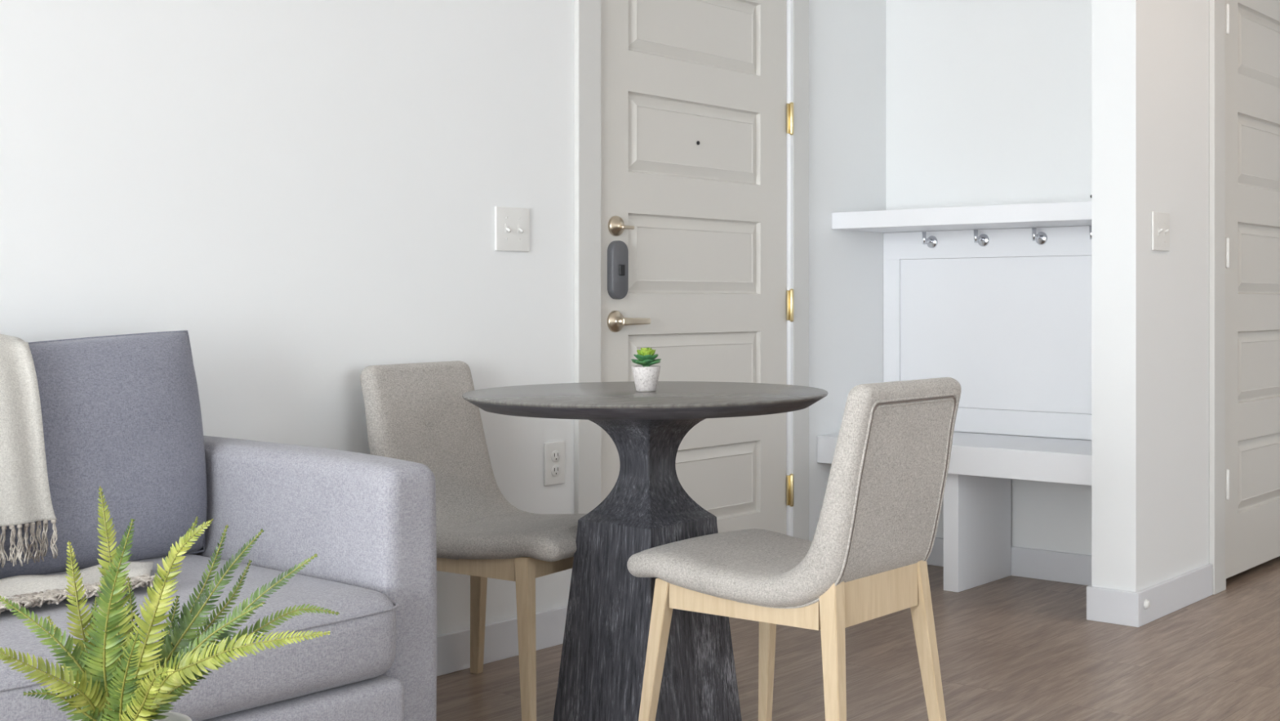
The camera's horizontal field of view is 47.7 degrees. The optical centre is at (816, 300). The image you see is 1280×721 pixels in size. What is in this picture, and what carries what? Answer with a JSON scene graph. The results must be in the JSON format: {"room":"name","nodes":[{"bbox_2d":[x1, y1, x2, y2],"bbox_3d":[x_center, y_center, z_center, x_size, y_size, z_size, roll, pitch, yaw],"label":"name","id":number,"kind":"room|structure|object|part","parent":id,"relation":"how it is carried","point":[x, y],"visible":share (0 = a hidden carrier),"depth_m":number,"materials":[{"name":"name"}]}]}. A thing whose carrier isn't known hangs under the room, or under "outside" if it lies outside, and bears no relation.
{"room":"apartment living room","nodes":[
{"label":"apartment living room","id":0,"kind":"room"},
{"bbox_2d":[0,0,885,635],"bbox_3d":[-2.390,-0.310,2.106,0.160,2.620,8.920,0,0,37],"label":"wall","id":1,"kind":"structure","parent":0,"point":[309,191],"depth_m":3.57,"materials":[{"name":"white paint"}]},
{"bbox_2d":[436,605,567,675],"bbox_3d":[-2.360,0.948,2.000,0.015,0.105,8.785,0,0,37],"label":"baseboard","id":2,"kind":"structure","parent":1,"relation":"attached to","point":[501,637],"depth_m":3.96,"materials":[{"name":"white paint"}]},
{"bbox_2d":[494,206,529,252],"bbox_3d":[-0.852,-0.200,4.017,0.023,0.124,0.124,0,0,37],"label":"light switch","id":3,"kind":"object","parent":1,"relation":"attached to","point":[512,224],"visible":1,"depth_m":4.02,"materials":[{"name":"white plastic"}]},
{"bbox_3d":[-0.868,-0.202,4.001,0.002,0.024,0.012,0,0,37],"label":"toggle frame","id":4,"kind":"part","parent":3,"relation":"part of","materials":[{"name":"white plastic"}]},
{"bbox_3d":[-0.840,-0.202,4.037,0.002,0.024,0.012,0,0,37],"label":"toggle frame","id":5,"kind":"part","parent":3,"relation":"part of","materials":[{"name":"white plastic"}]},
{"bbox_2d":[544,440,564,485],"bbox_3d":[-0.761,0.473,4.149,0.011,0.124,0.078,0,0,37],"label":"power outlet","id":6,"kind":"object","parent":1,"relation":"attached to","point":[554,451],"visible":1,"depth_m":4.14,"materials":[{"name":"white plastic"}]},
{"bbox_2d":[551,464,559,476],"bbox_3d":[-0.758,0.494,4.147,0.004,0.034,0.034,0,0,37],"label":"socket","id":7,"kind":"object","parent":6,"relation":"attached to","point":[555,468],"depth_m":4.14,"materials":[{"name":"grey plastic"}]},
{"bbox_2d":[551,449,559,462],"bbox_3d":[-0.758,0.452,4.147,0.004,0.034,0.034,0,0,37],"label":"socket","id":8,"kind":"object","parent":6,"relation":"attached to","point":[555,454],"depth_m":4.14,"materials":[{"name":"grey plastic"}]},
{"bbox_2d":[573,0,808,540],"bbox_3d":[-0.372,-0.121,4.663,0.020,2.243,1.128,0,0,37],"label":"trim","id":9,"kind":"structure","parent":1,"relation":"attached to","point":[587,13],"depth_m":4.25,"materials":[{"name":"white paint"}]},
{"bbox_2d":[600,0,793,534],"bbox_3d":[-0.371,-0.079,4.664,0.093,2.134,0.933,0,0,37],"label":"door","id":10,"kind":"structure","parent":1,"relation":"in","point":[696,117],"depth_m":4.68,"materials":[{"name":"white paint"}]},
{"bbox_3d":[-0.549,0.064,4.358,0.015,0.023,0.126,0,0,34],"label":"lever handle","id":11,"kind":"part","parent":10,"relation":"part of","materials":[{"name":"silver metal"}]},
{"bbox_2d":[786,0,792,536],"bbox_3d":[-0.423,-0.080,4.696,0.138,2.160,0.950,0,0,37],"label":"trim","id":12,"kind":"structure","parent":1,"relation":"attached to","point":[789,2],"depth_m":5.03,"materials":[{"name":"white wood"}]},
{"bbox_2d":[435,555,1279,720],"bbox_3d":[0.779,1.040,0.916,6.945,0.080,11.000,0,0,37],"label":"floor","id":13,"kind":"structure","parent":0,"point":[1011,647],"depth_m":3.90,"materials":[{"name":"wood"}]},
{"bbox_2d":[0,329,436,720],"bbox_3d":[-1.570,0.532,2.281,0.896,0.936,1.816,0,0,37],"label":"sofa","id":14,"kind":"object","parent":13,"relation":"on","point":[122,415],"visible":0.68,"depth_m":2.76,"materials":[{"name":"fabric"}]},
{"bbox_2d":[0,333,170,613],"bbox_3d":[-1.506,0.291,2.567,0.572,0.462,0.604,0,0,37],"label":"throw blanket","id":15,"kind":"object","parent":14,"relation":"on","point":[25,498],"visible":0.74,"depth_m":2.65,"materials":[{"name":"fabric"}]},
{"bbox_2d":[0,331,207,578],"bbox_3d":[-1.538,0.303,2.771,0.204,0.473,0.735,0,0,37],"label":"cushion","id":16,"kind":"object","parent":14,"relation":"on","point":[122,415],"depth_m":2.85,"materials":[{"name":"fabric"}]},
{"bbox_2d":[0,553,395,720],"bbox_3d":[-1.284,0.610,2.565,0.776,0.172,0.758,0,0,37],"label":"seat cushion","id":17,"kind":"object","parent":14,"relation":"on","point":[353,661],"depth_m":2.50,"materials":[{"name":"fabric"}]},
{"bbox_3d":[-1.526,0.818,2.249,0.765,0.240,1.556,0,0,37],"label":"seat","id":18,"kind":"part","parent":14,"relation":"part of","materials":[{"name":"fabric"}]},
{"bbox_3d":[-1.098,0.625,2.978,0.820,0.642,0.134,0,0,37],"label":"arm","id":19,"kind":"part","parent":14,"relation":"part of","materials":[{"name":"fabric"}]},
{"bbox_2d":[360,360,586,720],"bbox_3d":[-0.777,0.581,3.551,0.628,0.839,0.447,0,0,28],"label":"dining chair","id":20,"kind":"object","parent":13,"relation":"on","point":[419,412],"visible":0.77,"depth_m":3.56,"materials":[{"name":"fabric"}]},
{"bbox_3d":[-0.776,0.388,3.551,0.626,0.454,0.415,0,0,28],"label":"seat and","id":21,"kind":"part","parent":20,"relation":"part of","materials":[{"name":"fabric"}]},
{"bbox_3d":[-0.854,0.614,3.404,0.377,0.067,0.020,0,0,31],"label":"rail","id":22,"kind":"part","parent":20,"relation":"part of","materials":[{"name":"brown wood"}]},
{"bbox_3d":[-0.904,0.775,3.805,0.049,0.450,0.107,0,0,-30],"label":"leg","id":23,"kind":"part","parent":20,"relation":"part of","materials":[{"name":"brown wood"}]},
{"bbox_3d":[-0.663,0.795,3.279,0.045,0.410,0.096,0,0,-29],"label":"leg","id":24,"kind":"part","parent":20,"relation":"part of","materials":[{"name":"brown wood"}]},
{"bbox_3d":[-0.594,0.618,3.455,0.022,0.054,0.326,0,0,28],"label":"rail","id":25,"kind":"part","parent":20,"relation":"part of","materials":[{"name":"brown wood"}]},
{"bbox_2d":[462,381,827,720],"bbox_3d":[-0.394,0.606,3.330,0.840,0.788,0.840,0,0,37],"label":"dining table","id":26,"kind":"object","parent":13,"relation":"on","point":[602,663],"visible":0.98,"depth_m":3.24,"materials":[{"name":"black wood"}]},
{"bbox_2d":[631,346,661,391],"bbox_3d":[-0.398,0.161,3.331,0.069,0.102,0.069,0,0,-37],"label":"potted succulent","id":27,"kind":"object","parent":26,"relation":"on","point":[646,376],"visible":1,"depth_m":3.31,"materials":[{"name":"ceramic"}]},
{"bbox_2d":[631,365,660,391],"bbox_3d":[-0.398,0.182,3.331,0.067,0.058,0.067,0,0,37],"label":"pot","id":28,"kind":"object","parent":27,"relation":"attached to","point":[646,378],"depth_m":3.31,"materials":[{"name":"ceramic"}]},
{"bbox_2d":[626,377,960,720],"bbox_3d":[-0.048,0.581,3.050,0.628,0.839,0.447,0,0,37],"label":"dining chair","id":29,"kind":"object","parent":13,"relation":"on","point":[865,559],"visible":1,"depth_m":2.90,"materials":[{"name":"fabric"}]},
{"bbox_3d":[-0.344,0.795,3.036,0.096,0.410,0.045,0,0,4],"label":"leg","id":30,"kind":"part","parent":29,"relation":"part of","materials":[{"name":"brown wood"}]},
{"bbox_3d":[-0.148,0.614,2.917,0.377,0.067,0.020,0,0,33],"label":"rail","id":31,"kind":"part","parent":29,"relation":"part of","materials":[{"name":"brown wood"}]},
{"bbox_3d":[-0.118,0.795,3.338,0.045,0.410,0.096,0,0,-20],"label":"leg","id":32,"kind":"part","parent":29,"relation":"part of","materials":[{"name":"brown wood"}]},
{"bbox_3d":[-0.049,0.388,3.051,0.626,0.454,0.415,0,0,37],"label":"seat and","id":33,"kind":"part","parent":29,"relation":"part of","materials":[{"name":"fabric"}]},
{"bbox_3d":[0.038,0.775,2.780,0.049,0.450,0.107,0,0,-21],"label":"leg","id":34,"kind":"part","parent":29,"relation":"part of","materials":[{"name":"brown wood"}]},
{"bbox_3d":[0.124,0.599,2.922,0.020,0.092,0.272,0,0,37],"label":"rail","id":35,"kind":"part","parent":29,"relation":"part of","materials":[{"name":"brown wood"}]},
{"bbox_3d":[0.235,0.775,3.045,0.107,0.450,0.049,0,0,4],"label":"leg","id":36,"kind":"part","parent":29,"relation":"part of","materials":[{"name":"brown wood"}]},
{"bbox_2d":[817,431,1091,592],"bbox_3d":[0.577,0.745,5.026,1.107,0.510,0.449,0,0,37],"label":"bench","id":37,"kind":"object","parent":13,"relation":"on","point":[982,468],"visible":0.53,"depth_m":4.92,"materials":[{"name":"white wood"}]},
{"bbox_3d":[0.577,0.538,5.026,1.107,0.097,0.449,0,0,37],"label":"seat","id":38,"kind":"part","parent":37,"relation":"part of","materials":[{"name":"white wood"}]},
{"bbox_3d":[0.570,0.793,5.060,0.060,0.413,0.372,0,0,37],"label":"support panel","id":39,"kind":"part","parent":37,"relation":"part of","materials":[{"name":"white wood"}]},
{"bbox_3d":[-0.853,0.846,1.750,0.480,0.312,0.480,0,0,37],"label":"side table","id":40,"kind":"object","parent":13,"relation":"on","visible":0},
{"bbox_2d":[0,486,339,720],"bbox_3d":[-0.780,0.461,1.750,0.422,0.458,0.242,0,0,0],"label":"potted fern","id":41,"kind":"object","parent":40,"relation":"on","point":[129,681],"visible":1,"depth_m":1.73,"materials":[{"name":"green plant"}]},
{"bbox_2d":[76,710,191,720],"bbox_3d":[-0.853,0.608,1.750,0.162,0.165,0.162,0,0,37],"label":"pot","id":42,"kind":"object","parent":41,"relation":"attached to","point":[173,716],"depth_m":1.81,"materials":[{"name":"white ceramic"}]},
{"bbox_2d":[885,0,1091,555],"bbox_3d":[0.748,-0.310,5.255,1.109,2.620,0.120,0,0,37],"label":"wall niche","id":43,"kind":"object","parent":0,"point":[988,102],"depth_m":5.24,"materials":[{"name":"white paint"}]},
{"bbox_2d":[831,200,1091,232],"bbox_3d":[0.604,-0.292,5.062,1.107,0.060,0.359,0,0,37],"label":"shelf","id":44,"kind":"object","parent":43,"relation":"attached to","point":[1068,213],"visible":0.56,"depth_m":4.95,"materials":[{"name":"white wood"}]},
{"bbox_2d":[883,226,1091,439],"bbox_3d":[0.706,0.114,5.198,1.107,0.749,0.018,0,0,37],"label":"wall panel","id":45,"kind":"object","parent":43,"relation":"attached to","point":[1014,331],"visible":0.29,"depth_m":5.23,"materials":[{"name":"white wood"}]},
{"bbox_2d":[922,231,937,248],"bbox_3d":[0.415,-0.226,5.363,0.047,0.060,0.063,0,0,37],"label":"coat hook","id":46,"kind":"object","parent":45,"relation":"attached to","point":[931,242],"visible":1,"depth_m":5.37,"materials":[{"name":"silver metal"}]},
{"bbox_3d":[0.418,-0.225,5.366,0.015,0.016,0.048,0,0,37],"label":"stem","id":47,"kind":"part","parent":46,"relation":"part of","materials":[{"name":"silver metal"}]},
{"bbox_2d":[973,229,989,246],"bbox_3d":[0.594,-0.227,5.231,0.047,0.060,0.063,0,0,37],"label":"coat hook","id":48,"kind":"object","parent":45,"relation":"attached to","point":[983,240],"visible":1,"depth_m":5.24,"materials":[{"name":"silver metal"}]},
{"bbox_3d":[0.596,-0.226,5.233,0.015,0.016,0.048,0,0,37],"label":"stem","id":49,"kind":"part","parent":48,"relation":"part of","materials":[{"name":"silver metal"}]},
{"bbox_2d":[1031,227,1047,244],"bbox_3d":[0.784,-0.228,5.088,0.047,0.060,0.063,0,0,37],"label":"coat hook","id":50,"kind":"object","parent":45,"relation":"attached to","point":[1041,237],"visible":1,"depth_m":5.10,"materials":[{"name":"silver metal"}]},
{"bbox_3d":[0.786,-0.227,5.091,0.015,0.016,0.048,0,0,37],"label":"stem","id":51,"kind":"part","parent":50,"relation":"part of","materials":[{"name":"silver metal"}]},
{"bbox_2d":[1088,225,1091,239],"bbox_3d":[0.962,-0.228,4.955,0.047,0.060,0.063,0,0,37],"label":"coat hook","id":52,"kind":"object","parent":45,"relation":"attached to","point":[1090,226],"visible":0.09,"depth_m":4.93,"materials":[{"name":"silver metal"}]},
{"bbox_2d":[926,537,1091,585],"bbox_3d":[0.714,0.948,5.196,1.093,0.105,0.015,0,0,37],"label":"baseboard","id":53,"kind":"structure","parent":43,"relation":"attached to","point":[1042,564],"depth_m":5.11,"materials":[{"name":"white paint"}]},
{"bbox_2d":[1091,0,1208,591],"bbox_3d":[1.666,-0.310,5.434,0.148,2.620,2.495,0,0,37],"label":"wall","id":54,"kind":"structure","parent":0,"point":[1150,58],"depth_m":4.48,"materials":[{"name":"white paint"}]},
{"bbox_2d":[1086,564,1212,626],"bbox_3d":[1.092,0.948,4.664,0.177,0.105,0.604,0,0,37],"label":"baseboard","id":55,"kind":"structure","parent":54,"relation":"attached to","point":[1112,606],"depth_m":4.46,"materials":[{"name":"white paint"}]},
{"bbox_2d":[1143,599,1150,608],"bbox_3d":[1.019,0.937,4.407,0.012,0.030,0.030,0,0,37],"label":"door stop","id":56,"kind":"object","parent":55,"relation":"attached to","point":[1146,603],"visible":1,"depth_m":4.40,"materials":[{"name":"white plastic"}]},
{"bbox_2d":[1151,211,1169,251],"bbox_3d":[1.095,-0.218,4.526,0.023,0.122,0.128,0,0,37],"label":"light switch","id":57,"kind":"object","parent":54,"relation":"attached to","point":[1160,220],"visible":1,"depth_m":4.52,"materials":[{"name":"white plastic"}]},
{"bbox_2d":[1208,0,1224,594],"bbox_3d":[1.648,-0.124,5.269,0.020,2.248,1.025,0,0,37],"label":"trim","id":58,"kind":"structure","parent":54,"relation":"attached to","point":[1216,7],"depth_m":4.87,"materials":[{"name":"white paint"}]},
{"bbox_2d":[1224,0,1226,590],"bbox_3d":[1.586,-0.080,5.312,0.166,2.160,0.825,0,0,37],"label":"trim","id":59,"kind":"structure","parent":54,"relation":"attached to","point":[1224,0],"depth_m":4.93,"materials":[{"name":"white paint"}]},
{"bbox_2d":[1226,0,1279,578],"bbox_3d":[1.633,-0.088,5.274,0.062,2.116,0.799,0,0,37],"label":"door","id":60,"kind":"structure","parent":54,"relation":"in","point":[1252,26],"depth_m":5.20,"materials":[{"name":"white paint"}]}
]}

